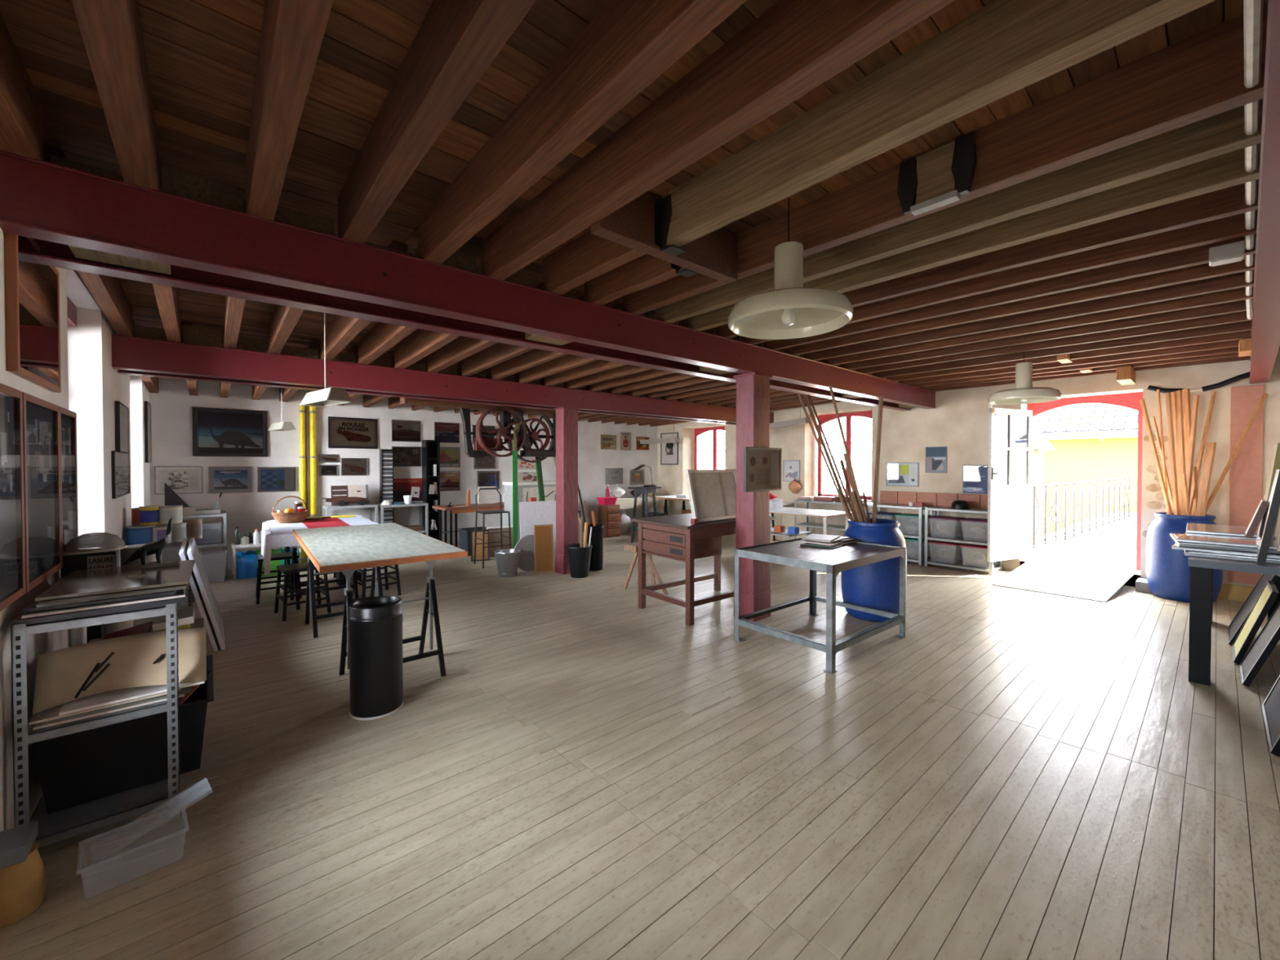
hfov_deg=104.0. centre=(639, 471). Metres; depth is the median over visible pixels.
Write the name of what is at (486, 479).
print
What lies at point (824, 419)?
window
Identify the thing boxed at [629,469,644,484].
framed picture
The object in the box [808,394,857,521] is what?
wooden stick
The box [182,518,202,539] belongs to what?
tin
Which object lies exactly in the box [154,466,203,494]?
framed picture
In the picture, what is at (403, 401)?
bearer
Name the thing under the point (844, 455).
wooden stick
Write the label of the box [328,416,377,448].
framed picture
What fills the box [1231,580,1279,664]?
framed picture
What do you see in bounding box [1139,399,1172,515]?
wooden stick
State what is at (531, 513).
leaning board
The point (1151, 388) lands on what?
pipe lagging
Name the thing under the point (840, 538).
magazine
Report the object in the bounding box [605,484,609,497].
bottle
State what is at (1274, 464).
framed picture
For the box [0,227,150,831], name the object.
wall
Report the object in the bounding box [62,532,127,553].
bowl
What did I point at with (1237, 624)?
framed picture
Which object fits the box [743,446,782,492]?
framed picture
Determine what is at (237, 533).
bottle
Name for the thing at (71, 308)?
trim
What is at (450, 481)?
framed picture
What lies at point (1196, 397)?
wooden stick
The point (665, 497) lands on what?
table
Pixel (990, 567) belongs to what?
shelving
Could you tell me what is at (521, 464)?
poster
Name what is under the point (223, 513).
shelf
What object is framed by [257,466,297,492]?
framed picture
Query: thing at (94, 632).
box file
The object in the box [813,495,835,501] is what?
bundle
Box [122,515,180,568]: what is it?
sculpture
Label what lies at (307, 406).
pipe
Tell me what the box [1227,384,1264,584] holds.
pillar
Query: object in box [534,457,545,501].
stay
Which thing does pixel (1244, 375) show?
pipe lagging
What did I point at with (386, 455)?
tower
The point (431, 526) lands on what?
book
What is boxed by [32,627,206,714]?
drawing sheet
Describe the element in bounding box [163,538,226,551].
shelf
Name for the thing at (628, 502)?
side table
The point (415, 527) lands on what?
stack
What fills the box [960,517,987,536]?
storage box
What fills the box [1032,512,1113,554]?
kerb
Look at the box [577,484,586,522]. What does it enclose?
wooden stick
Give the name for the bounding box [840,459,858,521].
wooden stick
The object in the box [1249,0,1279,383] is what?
steel beam
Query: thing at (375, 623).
waste bin
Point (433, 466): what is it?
book
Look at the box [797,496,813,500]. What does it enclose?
bundle
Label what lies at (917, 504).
box
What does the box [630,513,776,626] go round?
desk
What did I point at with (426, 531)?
shelf unit
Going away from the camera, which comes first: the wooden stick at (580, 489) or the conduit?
the conduit
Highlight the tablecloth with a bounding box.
[261,515,378,574]
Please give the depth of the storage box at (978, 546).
7.01 m
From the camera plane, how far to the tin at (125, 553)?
2.63 m
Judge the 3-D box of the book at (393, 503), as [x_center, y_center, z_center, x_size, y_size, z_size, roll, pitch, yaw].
[-4.028,0.527,8.294,0.120,0.030,0.160,-1,1,-41]
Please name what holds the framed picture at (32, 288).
attached to the wall at (91, 386)
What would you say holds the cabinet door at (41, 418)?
attached to the wall at (91, 386)
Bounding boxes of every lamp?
[267,387,296,431]
[299,312,352,407]
[633,464,655,487]
[727,197,853,339]
[987,351,1062,404]
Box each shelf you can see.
[12,605,176,637]
[14,700,177,747]
[29,774,181,848]
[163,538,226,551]
[164,539,189,548]
[182,511,226,518]
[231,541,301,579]
[770,527,811,537]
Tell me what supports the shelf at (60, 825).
attached to the rack at (60, 825)
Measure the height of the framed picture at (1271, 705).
0.601 m
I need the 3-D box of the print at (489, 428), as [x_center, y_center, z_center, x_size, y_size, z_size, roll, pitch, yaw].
[-3.003,-0.704,9.613,0.376,0.286,0.002,-1,1,-41]
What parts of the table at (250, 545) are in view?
leg, leg, leg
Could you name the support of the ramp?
on the floor
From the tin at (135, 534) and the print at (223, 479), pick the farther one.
the print at (223, 479)
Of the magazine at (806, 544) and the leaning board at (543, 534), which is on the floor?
the leaning board at (543, 534)
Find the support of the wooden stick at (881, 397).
in the barrel at (876, 585)
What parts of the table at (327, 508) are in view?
shelf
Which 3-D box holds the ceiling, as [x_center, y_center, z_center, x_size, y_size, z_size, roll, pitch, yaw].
[0.128,-1.359,5.966,10.170,0.650,10.420,-1,1,-41]
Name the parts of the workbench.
leg, leg, rail, leg, leg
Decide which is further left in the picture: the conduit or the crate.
the crate
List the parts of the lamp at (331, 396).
cord, lamp shade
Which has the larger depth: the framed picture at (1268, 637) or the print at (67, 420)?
the framed picture at (1268, 637)
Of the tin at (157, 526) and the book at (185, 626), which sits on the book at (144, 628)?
the book at (185, 626)
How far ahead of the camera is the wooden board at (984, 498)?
7.19 m
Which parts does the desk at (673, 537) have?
leg, drawer rail, drawer, drawer, leg, leg, leg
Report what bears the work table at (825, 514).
on the floor
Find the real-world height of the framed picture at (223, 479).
0.380 m
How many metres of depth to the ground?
41.45 m
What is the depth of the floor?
2.29 m
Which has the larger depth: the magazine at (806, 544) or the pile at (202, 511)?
the pile at (202, 511)
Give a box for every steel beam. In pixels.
[0,150,936,411]
[111,334,773,425]
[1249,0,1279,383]
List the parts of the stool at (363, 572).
leg, leg, leg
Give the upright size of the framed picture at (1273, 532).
0.620 m
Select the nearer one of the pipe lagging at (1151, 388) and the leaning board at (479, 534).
the pipe lagging at (1151, 388)
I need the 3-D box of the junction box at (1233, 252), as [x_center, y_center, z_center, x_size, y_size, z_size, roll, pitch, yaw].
[3.052,-1.132,2.601,0.100,0.079,0.120,-1,1,-41]
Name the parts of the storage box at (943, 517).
cable coil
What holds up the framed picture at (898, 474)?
attached to the wall at (958, 422)
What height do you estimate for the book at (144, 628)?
0.076 m
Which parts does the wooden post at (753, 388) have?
casing, bearing plate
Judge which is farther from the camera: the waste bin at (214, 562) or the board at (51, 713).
the waste bin at (214, 562)
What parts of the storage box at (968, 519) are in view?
cable coil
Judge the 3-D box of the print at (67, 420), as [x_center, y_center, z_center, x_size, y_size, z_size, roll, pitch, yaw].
[-2.976,0.074,2.590,0.003,0.730,0.360,-1,1,-41]
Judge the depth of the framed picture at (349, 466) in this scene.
8.18 m
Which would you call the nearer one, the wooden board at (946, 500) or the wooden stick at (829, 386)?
the wooden stick at (829, 386)
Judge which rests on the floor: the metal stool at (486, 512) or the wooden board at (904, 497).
the metal stool at (486, 512)
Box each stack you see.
[194,528,218,544]
[403,524,423,531]
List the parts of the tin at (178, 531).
lid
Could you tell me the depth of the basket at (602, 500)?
10.41 m
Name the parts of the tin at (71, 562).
lid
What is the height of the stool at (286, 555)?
0.482 m
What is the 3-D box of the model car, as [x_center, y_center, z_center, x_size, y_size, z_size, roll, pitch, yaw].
[-4.556,0.458,7.782,0.654,0.143,0.170,-1,1,-41]
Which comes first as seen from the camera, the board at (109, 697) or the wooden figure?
the board at (109, 697)
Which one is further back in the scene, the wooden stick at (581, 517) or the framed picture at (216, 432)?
the framed picture at (216, 432)
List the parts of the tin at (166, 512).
lid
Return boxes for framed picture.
[0,382,26,611]
[4,231,61,392]
[21,559,195,618]
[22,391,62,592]
[58,406,78,567]
[111,450,129,498]
[114,400,129,453]
[144,400,151,462]
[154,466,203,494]
[191,406,267,457]
[208,466,252,493]
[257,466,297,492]
[318,453,338,462]
[319,464,337,475]
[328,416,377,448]
[341,457,367,475]
[391,419,421,442]
[391,446,421,466]
[393,478,422,502]
[434,422,459,443]
[440,447,460,467]
[440,471,460,491]
[471,424,495,444]
[473,449,496,469]
[476,470,499,489]
[604,467,622,484]
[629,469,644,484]
[660,432,678,464]
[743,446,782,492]
[782,460,799,481]
[886,462,919,486]
[925,446,946,473]
[962,465,988,494]
[1169,523,1279,564]
[1226,573,1279,645]
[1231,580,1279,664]
[1240,602,1279,687]
[1244,499,1268,537]
[1255,469,1279,565]
[1257,442,1279,533]
[1262,675,1279,756]
[1271,505,1279,541]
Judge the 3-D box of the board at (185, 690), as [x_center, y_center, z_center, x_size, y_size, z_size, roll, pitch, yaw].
[-2.397,0.947,2.383,0.420,0.009,0.920,-1,1,-39]
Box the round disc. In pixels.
[513,534,534,571]
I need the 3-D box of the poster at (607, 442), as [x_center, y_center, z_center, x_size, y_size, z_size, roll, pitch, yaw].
[-0.728,-0.682,11.585,0.440,0.330,0.019,-1,1,-41]
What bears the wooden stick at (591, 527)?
in the bucket at (579, 557)
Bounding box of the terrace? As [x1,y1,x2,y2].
[1032,511,1137,568]
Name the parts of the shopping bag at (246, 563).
panel, panel, panel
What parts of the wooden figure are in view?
blade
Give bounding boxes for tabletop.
[292,523,467,573]
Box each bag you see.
[235,546,298,579]
[610,484,625,497]
[619,510,631,533]
[630,489,641,497]
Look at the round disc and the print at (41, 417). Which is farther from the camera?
the round disc
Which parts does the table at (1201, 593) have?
leg, leg, leg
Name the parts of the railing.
rail, rail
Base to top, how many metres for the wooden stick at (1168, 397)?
2.243 m
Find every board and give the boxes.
[11,583,188,624]
[29,688,182,724]
[32,693,184,729]
[41,685,191,724]
[58,680,204,715]
[178,537,217,651]
[186,537,225,649]
[305,516,330,519]
[330,484,368,505]
[471,530,488,561]
[478,486,496,503]
[486,526,512,558]
[519,500,555,564]
[533,524,553,573]
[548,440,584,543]
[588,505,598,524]
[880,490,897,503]
[897,491,916,504]
[916,492,937,506]
[937,493,957,506]
[958,493,980,508]
[980,494,987,508]
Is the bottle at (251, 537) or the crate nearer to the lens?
the crate
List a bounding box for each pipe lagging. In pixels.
[1146,385,1182,392]
[1201,371,1250,391]
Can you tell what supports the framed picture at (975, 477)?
attached to the wall at (958, 422)
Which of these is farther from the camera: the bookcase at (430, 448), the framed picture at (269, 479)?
the bookcase at (430, 448)
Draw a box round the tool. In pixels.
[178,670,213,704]
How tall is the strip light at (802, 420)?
0.693 m
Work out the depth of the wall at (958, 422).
7.53 m
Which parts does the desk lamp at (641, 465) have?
arm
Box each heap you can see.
[380,499,392,505]
[902,518,918,533]
[906,542,918,556]
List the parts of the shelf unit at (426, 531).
shelf, shelf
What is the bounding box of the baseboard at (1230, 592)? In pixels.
[1217,582,1254,601]
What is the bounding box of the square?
[164,483,189,506]
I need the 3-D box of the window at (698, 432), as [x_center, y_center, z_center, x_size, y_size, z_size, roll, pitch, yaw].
[1.762,-0.244,11.738,0.062,1.600,1.280,-1,1,-41]
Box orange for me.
[284,507,294,512]
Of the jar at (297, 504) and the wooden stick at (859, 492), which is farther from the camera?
the jar at (297, 504)
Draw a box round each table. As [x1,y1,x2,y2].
[595,495,669,515]
[650,495,792,541]
[733,537,906,673]
[768,506,852,540]
[1187,537,1279,685]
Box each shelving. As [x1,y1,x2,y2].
[794,499,872,538]
[864,502,933,565]
[924,505,1001,575]
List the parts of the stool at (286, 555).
leg, leg, seat, leg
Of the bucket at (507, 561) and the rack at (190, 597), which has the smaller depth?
the rack at (190, 597)
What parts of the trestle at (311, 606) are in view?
leg, sliding post, leg, leg, sliding post, leg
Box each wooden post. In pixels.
[554,406,579,574]
[733,372,772,622]
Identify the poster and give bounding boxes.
[517,454,536,469]
[518,471,537,481]
[600,435,616,449]
[620,431,631,449]
[635,436,648,449]
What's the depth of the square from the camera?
6.58 m
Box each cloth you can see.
[326,515,356,518]
[768,492,777,499]
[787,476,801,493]
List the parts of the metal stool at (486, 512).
leg, leg, seat, leg, leg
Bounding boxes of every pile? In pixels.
[182,506,195,515]
[195,508,220,514]
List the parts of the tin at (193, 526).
lid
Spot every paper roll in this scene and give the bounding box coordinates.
[70,626,86,646]
[104,619,133,632]
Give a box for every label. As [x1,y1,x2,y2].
[126,573,146,578]
[156,529,166,540]
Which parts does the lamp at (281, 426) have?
lamp shade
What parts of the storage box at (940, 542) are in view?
cable coil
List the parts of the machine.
hanger arm, hanger post, hanger arm, bearing frame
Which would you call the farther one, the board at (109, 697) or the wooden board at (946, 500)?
the wooden board at (946, 500)
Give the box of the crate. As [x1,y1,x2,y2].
[27,654,213,813]
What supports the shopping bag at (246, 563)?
on the floor
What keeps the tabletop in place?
on the trestle at (311, 606)
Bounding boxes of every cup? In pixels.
[403,495,412,503]
[908,502,914,506]
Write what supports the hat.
on the shelving at (990, 567)
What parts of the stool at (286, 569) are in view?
leg, leg, seat, leg, leg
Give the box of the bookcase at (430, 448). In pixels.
[422,440,439,540]
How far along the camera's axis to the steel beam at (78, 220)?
2.59 m
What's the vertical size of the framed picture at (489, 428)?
0.370 m
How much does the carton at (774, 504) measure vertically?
0.140 m
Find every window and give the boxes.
[694,426,724,469]
[817,411,871,499]
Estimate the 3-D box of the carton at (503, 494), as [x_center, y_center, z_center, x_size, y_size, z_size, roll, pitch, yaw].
[-2.295,0.867,9.535,0.500,0.900,0.400,-1,1,-41]
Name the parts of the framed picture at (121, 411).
glass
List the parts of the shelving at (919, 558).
shelf, shelf, shelf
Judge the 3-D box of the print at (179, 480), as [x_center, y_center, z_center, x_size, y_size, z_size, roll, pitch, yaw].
[-6.263,0.115,6.797,0.401,0.291,0.008,-1,1,-41]
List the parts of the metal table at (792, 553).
leg, foot plate, leg, foot plate, leg, foot plate, leg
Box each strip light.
[640,419,679,444]
[769,411,808,429]
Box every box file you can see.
[86,624,104,643]
[88,617,204,643]
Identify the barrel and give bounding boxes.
[841,518,906,622]
[1146,512,1222,602]
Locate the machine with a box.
[458,406,555,462]
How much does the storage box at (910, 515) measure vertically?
0.292 m
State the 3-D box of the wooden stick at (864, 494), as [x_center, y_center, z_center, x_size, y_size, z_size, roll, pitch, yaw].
[2.334,0.781,4.965,0.023,1.153,0.270,-1,1,-38]
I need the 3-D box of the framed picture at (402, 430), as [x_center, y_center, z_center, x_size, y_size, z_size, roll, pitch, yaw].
[-4.062,-0.707,8.697,0.480,0.375,0.019,-1,1,-41]
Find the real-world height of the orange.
0.115 m
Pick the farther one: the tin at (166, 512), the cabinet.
the cabinet
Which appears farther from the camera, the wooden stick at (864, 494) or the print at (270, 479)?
the print at (270, 479)
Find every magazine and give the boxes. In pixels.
[800,533,839,541]
[800,539,844,545]
[801,537,857,543]
[802,536,849,542]
[802,542,851,548]
[804,540,857,546]
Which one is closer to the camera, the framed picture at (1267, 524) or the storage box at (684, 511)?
the framed picture at (1267, 524)
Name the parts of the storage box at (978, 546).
cable coil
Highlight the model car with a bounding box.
[321,497,370,506]
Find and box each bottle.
[234,526,239,545]
[241,534,248,545]
[247,533,253,543]
[253,528,259,544]
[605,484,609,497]
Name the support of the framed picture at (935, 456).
attached to the wall at (958, 422)
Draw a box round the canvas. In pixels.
[684,469,736,522]
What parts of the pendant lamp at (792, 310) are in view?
cord, bulb, lamp shade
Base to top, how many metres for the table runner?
0.002 m
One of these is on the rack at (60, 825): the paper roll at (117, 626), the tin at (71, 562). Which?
the tin at (71, 562)
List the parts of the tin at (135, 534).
lid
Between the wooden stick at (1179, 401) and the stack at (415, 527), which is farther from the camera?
the stack at (415, 527)
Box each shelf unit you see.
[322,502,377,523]
[377,502,428,535]
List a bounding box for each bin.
[200,549,227,583]
[348,595,403,719]
[586,524,603,570]
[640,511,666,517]
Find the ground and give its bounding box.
[1038,522,1042,537]
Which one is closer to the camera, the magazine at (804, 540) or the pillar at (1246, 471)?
the magazine at (804, 540)
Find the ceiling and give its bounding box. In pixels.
[0,0,1267,426]
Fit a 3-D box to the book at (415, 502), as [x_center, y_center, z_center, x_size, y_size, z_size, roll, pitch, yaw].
[-3.784,0.526,8.531,0.140,0.025,0.160,-1,1,-41]
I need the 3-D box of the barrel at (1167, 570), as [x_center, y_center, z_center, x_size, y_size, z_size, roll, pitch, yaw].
[6.101,0.949,5.617,0.587,0.945,0.587,0,1,7]
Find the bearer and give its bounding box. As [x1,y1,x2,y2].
[400,397,555,415]
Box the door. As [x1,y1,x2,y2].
[986,391,1142,570]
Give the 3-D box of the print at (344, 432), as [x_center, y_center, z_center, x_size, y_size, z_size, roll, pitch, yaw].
[-4.678,-0.629,8.164,0.606,0.396,0.001,-1,1,-41]
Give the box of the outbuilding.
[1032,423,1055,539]
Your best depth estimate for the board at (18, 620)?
1.97 m
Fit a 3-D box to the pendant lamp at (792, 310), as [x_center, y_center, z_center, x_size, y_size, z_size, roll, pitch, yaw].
[0.767,-1.084,2.582,0.620,0.655,0.620,-1,1,-41]
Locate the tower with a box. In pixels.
[379,448,394,523]
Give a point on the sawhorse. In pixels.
(633, 547)
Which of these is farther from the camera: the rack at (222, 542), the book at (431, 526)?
the book at (431, 526)
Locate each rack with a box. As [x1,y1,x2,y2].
[10,602,185,848]
[163,510,227,576]
[164,539,194,608]
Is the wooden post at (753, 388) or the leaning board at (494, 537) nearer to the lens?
the wooden post at (753, 388)
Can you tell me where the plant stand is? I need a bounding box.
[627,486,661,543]
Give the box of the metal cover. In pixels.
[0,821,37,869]
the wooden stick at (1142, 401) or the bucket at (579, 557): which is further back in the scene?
the bucket at (579, 557)
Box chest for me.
[596,504,619,537]
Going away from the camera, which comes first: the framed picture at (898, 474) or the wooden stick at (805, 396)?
the wooden stick at (805, 396)
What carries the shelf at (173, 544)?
attached to the rack at (190, 597)
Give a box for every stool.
[255,551,302,604]
[274,561,331,621]
[351,564,400,597]
[474,488,511,568]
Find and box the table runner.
[302,517,350,528]
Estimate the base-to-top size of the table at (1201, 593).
0.850 m
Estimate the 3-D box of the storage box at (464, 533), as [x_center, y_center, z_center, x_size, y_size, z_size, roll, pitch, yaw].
[-2.784,1.172,8.454,0.460,0.420,0.400,-1,1,-41]
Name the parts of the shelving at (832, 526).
shelf, shelf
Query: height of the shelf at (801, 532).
0.020 m
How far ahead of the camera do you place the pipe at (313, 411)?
7.74 m
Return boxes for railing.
[1032,477,1130,547]
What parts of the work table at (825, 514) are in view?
leg, leg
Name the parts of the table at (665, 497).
leg, leg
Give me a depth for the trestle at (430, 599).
3.60 m
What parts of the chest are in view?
drawer, drawer, drawer, drawer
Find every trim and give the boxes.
[66,296,76,326]
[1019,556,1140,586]
[1135,577,1151,593]
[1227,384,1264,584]
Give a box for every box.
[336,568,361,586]
[457,526,486,555]
[528,497,536,502]
[675,494,688,497]
[681,509,691,514]
[690,518,697,524]
[773,524,785,532]
[787,526,799,534]
[868,511,902,515]
[894,513,930,517]
[903,537,928,542]
[915,502,924,506]
[927,515,965,533]
[927,540,964,557]
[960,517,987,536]
[960,543,987,561]
[1208,240,1244,266]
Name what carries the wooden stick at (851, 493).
in the barrel at (876, 585)
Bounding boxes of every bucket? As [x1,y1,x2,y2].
[0,841,46,928]
[493,548,521,577]
[566,543,592,577]
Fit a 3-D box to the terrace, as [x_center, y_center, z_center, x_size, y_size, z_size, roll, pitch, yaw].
[10.780,1.289,9.721,10.800,0.150,3.350,-1,1,-41]
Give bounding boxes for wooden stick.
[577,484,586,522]
[579,488,588,525]
[580,515,582,547]
[583,522,587,546]
[584,500,590,525]
[588,527,591,546]
[591,511,595,525]
[796,392,849,519]
[803,394,853,520]
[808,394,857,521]
[828,385,866,522]
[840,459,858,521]
[843,453,862,519]
[848,491,863,522]
[858,492,867,522]
[862,492,870,522]
[871,395,883,523]
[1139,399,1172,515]
[1151,416,1173,514]
[1156,389,1168,514]
[1164,392,1179,515]
[1170,391,1180,515]
[1175,390,1185,515]
[1179,473,1190,515]
[1182,388,1192,515]
[1186,395,1199,503]
[1189,391,1216,515]
[1191,466,1198,515]
[1195,442,1216,515]
[1205,393,1268,513]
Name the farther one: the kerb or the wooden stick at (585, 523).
the kerb
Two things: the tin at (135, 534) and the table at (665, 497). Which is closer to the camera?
the tin at (135, 534)
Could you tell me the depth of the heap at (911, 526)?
7.66 m
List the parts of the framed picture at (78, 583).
framed picture, framed picture, framed picture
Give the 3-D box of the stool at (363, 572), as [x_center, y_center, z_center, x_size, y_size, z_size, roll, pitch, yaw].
[-3.029,1.181,5.728,0.408,0.482,0.408,1,1,43]
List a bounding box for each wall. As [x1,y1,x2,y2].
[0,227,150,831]
[148,377,657,569]
[657,345,1279,602]
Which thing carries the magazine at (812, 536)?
on the magazine at (840, 538)
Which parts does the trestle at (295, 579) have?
leg, sliding post, leg, sliding post, leg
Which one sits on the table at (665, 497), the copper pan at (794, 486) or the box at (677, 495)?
the box at (677, 495)
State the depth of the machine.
7.30 m
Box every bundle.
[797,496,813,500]
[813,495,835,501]
[835,496,850,502]
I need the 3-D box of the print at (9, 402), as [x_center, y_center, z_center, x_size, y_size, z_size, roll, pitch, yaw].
[-2.220,0.086,1.717,0.003,0.730,0.540,-1,1,-41]
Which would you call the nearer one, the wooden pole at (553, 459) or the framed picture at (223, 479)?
the framed picture at (223, 479)
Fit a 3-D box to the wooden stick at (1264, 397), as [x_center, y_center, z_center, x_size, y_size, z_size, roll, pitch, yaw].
[6.271,0.265,5.474,0.818,2.200,0.033,0,1,24]
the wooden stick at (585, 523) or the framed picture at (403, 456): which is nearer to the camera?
the wooden stick at (585, 523)
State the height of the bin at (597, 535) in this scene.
0.635 m
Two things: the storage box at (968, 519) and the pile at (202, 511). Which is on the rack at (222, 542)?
the pile at (202, 511)
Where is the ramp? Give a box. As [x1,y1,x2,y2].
[991,560,1134,602]
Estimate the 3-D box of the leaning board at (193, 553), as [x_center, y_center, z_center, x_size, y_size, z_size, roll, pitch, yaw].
[-3.774,1.028,4.353,0.224,0.821,1.000,-1,1,-41]
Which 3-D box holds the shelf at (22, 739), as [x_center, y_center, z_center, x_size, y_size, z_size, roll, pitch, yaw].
[-2.450,0.985,2.350,0.437,0.035,1.000,-1,1,-41]
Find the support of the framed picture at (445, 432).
attached to the wall at (171, 415)
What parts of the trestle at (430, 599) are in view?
leg, sliding post, leg, leg, sliding post, leg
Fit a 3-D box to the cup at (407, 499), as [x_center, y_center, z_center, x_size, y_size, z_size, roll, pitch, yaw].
[-3.894,0.471,8.382,0.103,0.140,0.103,0,1,4]
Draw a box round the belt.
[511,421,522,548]
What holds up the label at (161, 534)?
attached to the tin at (157, 526)
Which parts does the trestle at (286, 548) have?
leg, leg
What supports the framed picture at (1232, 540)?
on the table at (1201, 593)
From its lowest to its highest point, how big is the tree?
8.003 m
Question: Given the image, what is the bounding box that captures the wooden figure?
[466,488,471,506]
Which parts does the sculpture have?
leg, leg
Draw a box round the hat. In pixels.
[949,499,970,509]
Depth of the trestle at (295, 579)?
5.45 m
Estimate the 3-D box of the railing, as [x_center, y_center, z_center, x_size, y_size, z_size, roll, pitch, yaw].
[9.261,0.699,10.236,8.500,1.036,0.033,-1,1,-38]
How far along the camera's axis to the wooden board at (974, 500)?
7.30 m
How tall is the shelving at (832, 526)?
0.870 m
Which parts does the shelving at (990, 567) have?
shelf, shelf, shelf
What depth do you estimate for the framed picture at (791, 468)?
9.72 m
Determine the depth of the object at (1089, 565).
6.74 m
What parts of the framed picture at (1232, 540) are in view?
glass, framed picture, framed picture, glass, glass, framed picture, framed picture, glass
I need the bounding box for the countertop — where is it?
[432,502,504,511]
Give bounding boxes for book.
[102,621,152,639]
[149,622,190,632]
[151,606,195,631]
[391,502,402,504]
[412,501,423,503]
[426,484,435,493]
[428,520,435,529]
[430,519,436,529]
[431,464,436,475]
[431,482,437,493]
[433,499,437,511]
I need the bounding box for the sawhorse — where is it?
[622,542,668,595]
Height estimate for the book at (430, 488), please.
0.170 m
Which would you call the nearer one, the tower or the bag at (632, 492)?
the tower
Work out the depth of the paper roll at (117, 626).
2.47 m
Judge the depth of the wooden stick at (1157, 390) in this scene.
5.75 m
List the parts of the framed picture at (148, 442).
glass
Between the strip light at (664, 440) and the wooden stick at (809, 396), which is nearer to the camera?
the wooden stick at (809, 396)
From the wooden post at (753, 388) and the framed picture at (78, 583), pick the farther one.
the wooden post at (753, 388)
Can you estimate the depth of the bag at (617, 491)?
11.18 m
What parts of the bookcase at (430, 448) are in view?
shelf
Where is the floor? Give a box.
[0,526,1279,959]
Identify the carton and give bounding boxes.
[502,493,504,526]
[768,498,782,509]
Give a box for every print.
[0,393,18,599]
[26,402,56,580]
[61,414,73,550]
[158,469,199,491]
[198,411,262,453]
[213,470,248,489]
[260,469,293,489]
[321,466,336,474]
[332,419,373,445]
[474,426,493,438]
[475,455,493,466]
[479,472,497,487]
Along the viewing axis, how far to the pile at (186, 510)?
6.48 m
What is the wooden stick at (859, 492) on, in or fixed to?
in the barrel at (876, 585)
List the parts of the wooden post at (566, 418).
casing, bearing plate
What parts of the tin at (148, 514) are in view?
lid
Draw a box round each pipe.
[298,405,306,562]
[306,405,309,561]
[309,406,317,516]
[1190,388,1202,391]
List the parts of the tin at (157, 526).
lid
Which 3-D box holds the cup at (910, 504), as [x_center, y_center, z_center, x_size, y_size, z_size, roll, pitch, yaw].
[4.181,0.498,7.705,0.072,0.055,0.074,-1,1,-41]
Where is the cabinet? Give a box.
[502,480,555,541]
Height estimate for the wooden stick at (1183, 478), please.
1.335 m
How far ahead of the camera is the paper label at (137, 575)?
2.29 m
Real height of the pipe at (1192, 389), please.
0.032 m
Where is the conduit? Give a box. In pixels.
[1243,0,1263,319]
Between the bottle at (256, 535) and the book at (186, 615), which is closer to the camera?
the book at (186, 615)
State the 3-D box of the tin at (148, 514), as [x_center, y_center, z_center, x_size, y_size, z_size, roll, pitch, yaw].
[-4.532,0.404,4.627,0.146,0.173,0.146,0,1,24]
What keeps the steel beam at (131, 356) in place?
attached to the ceiling
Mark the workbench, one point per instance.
(495, 506)
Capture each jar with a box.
[294,501,302,511]
[297,506,305,517]
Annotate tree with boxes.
[822,428,871,496]
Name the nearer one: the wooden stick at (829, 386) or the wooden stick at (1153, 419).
the wooden stick at (829, 386)
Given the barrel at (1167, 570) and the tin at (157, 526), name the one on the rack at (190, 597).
the tin at (157, 526)
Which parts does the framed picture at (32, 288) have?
glass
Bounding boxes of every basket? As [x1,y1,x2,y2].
[271,495,309,523]
[595,496,618,505]
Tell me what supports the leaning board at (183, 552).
on the floor
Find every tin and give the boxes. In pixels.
[60,549,119,577]
[120,543,156,566]
[124,524,155,545]
[130,507,139,524]
[138,505,160,525]
[151,524,172,543]
[159,505,182,524]
[165,522,186,542]
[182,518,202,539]
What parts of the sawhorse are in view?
leg, seat, leg, leg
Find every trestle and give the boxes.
[283,546,337,591]
[290,546,358,609]
[305,556,382,638]
[338,560,445,676]
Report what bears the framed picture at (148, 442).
attached to the wall at (91, 386)
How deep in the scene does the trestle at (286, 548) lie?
6.03 m
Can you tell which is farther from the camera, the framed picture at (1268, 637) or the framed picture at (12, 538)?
the framed picture at (1268, 637)
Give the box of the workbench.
[432,502,504,546]
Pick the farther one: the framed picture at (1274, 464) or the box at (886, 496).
the box at (886, 496)

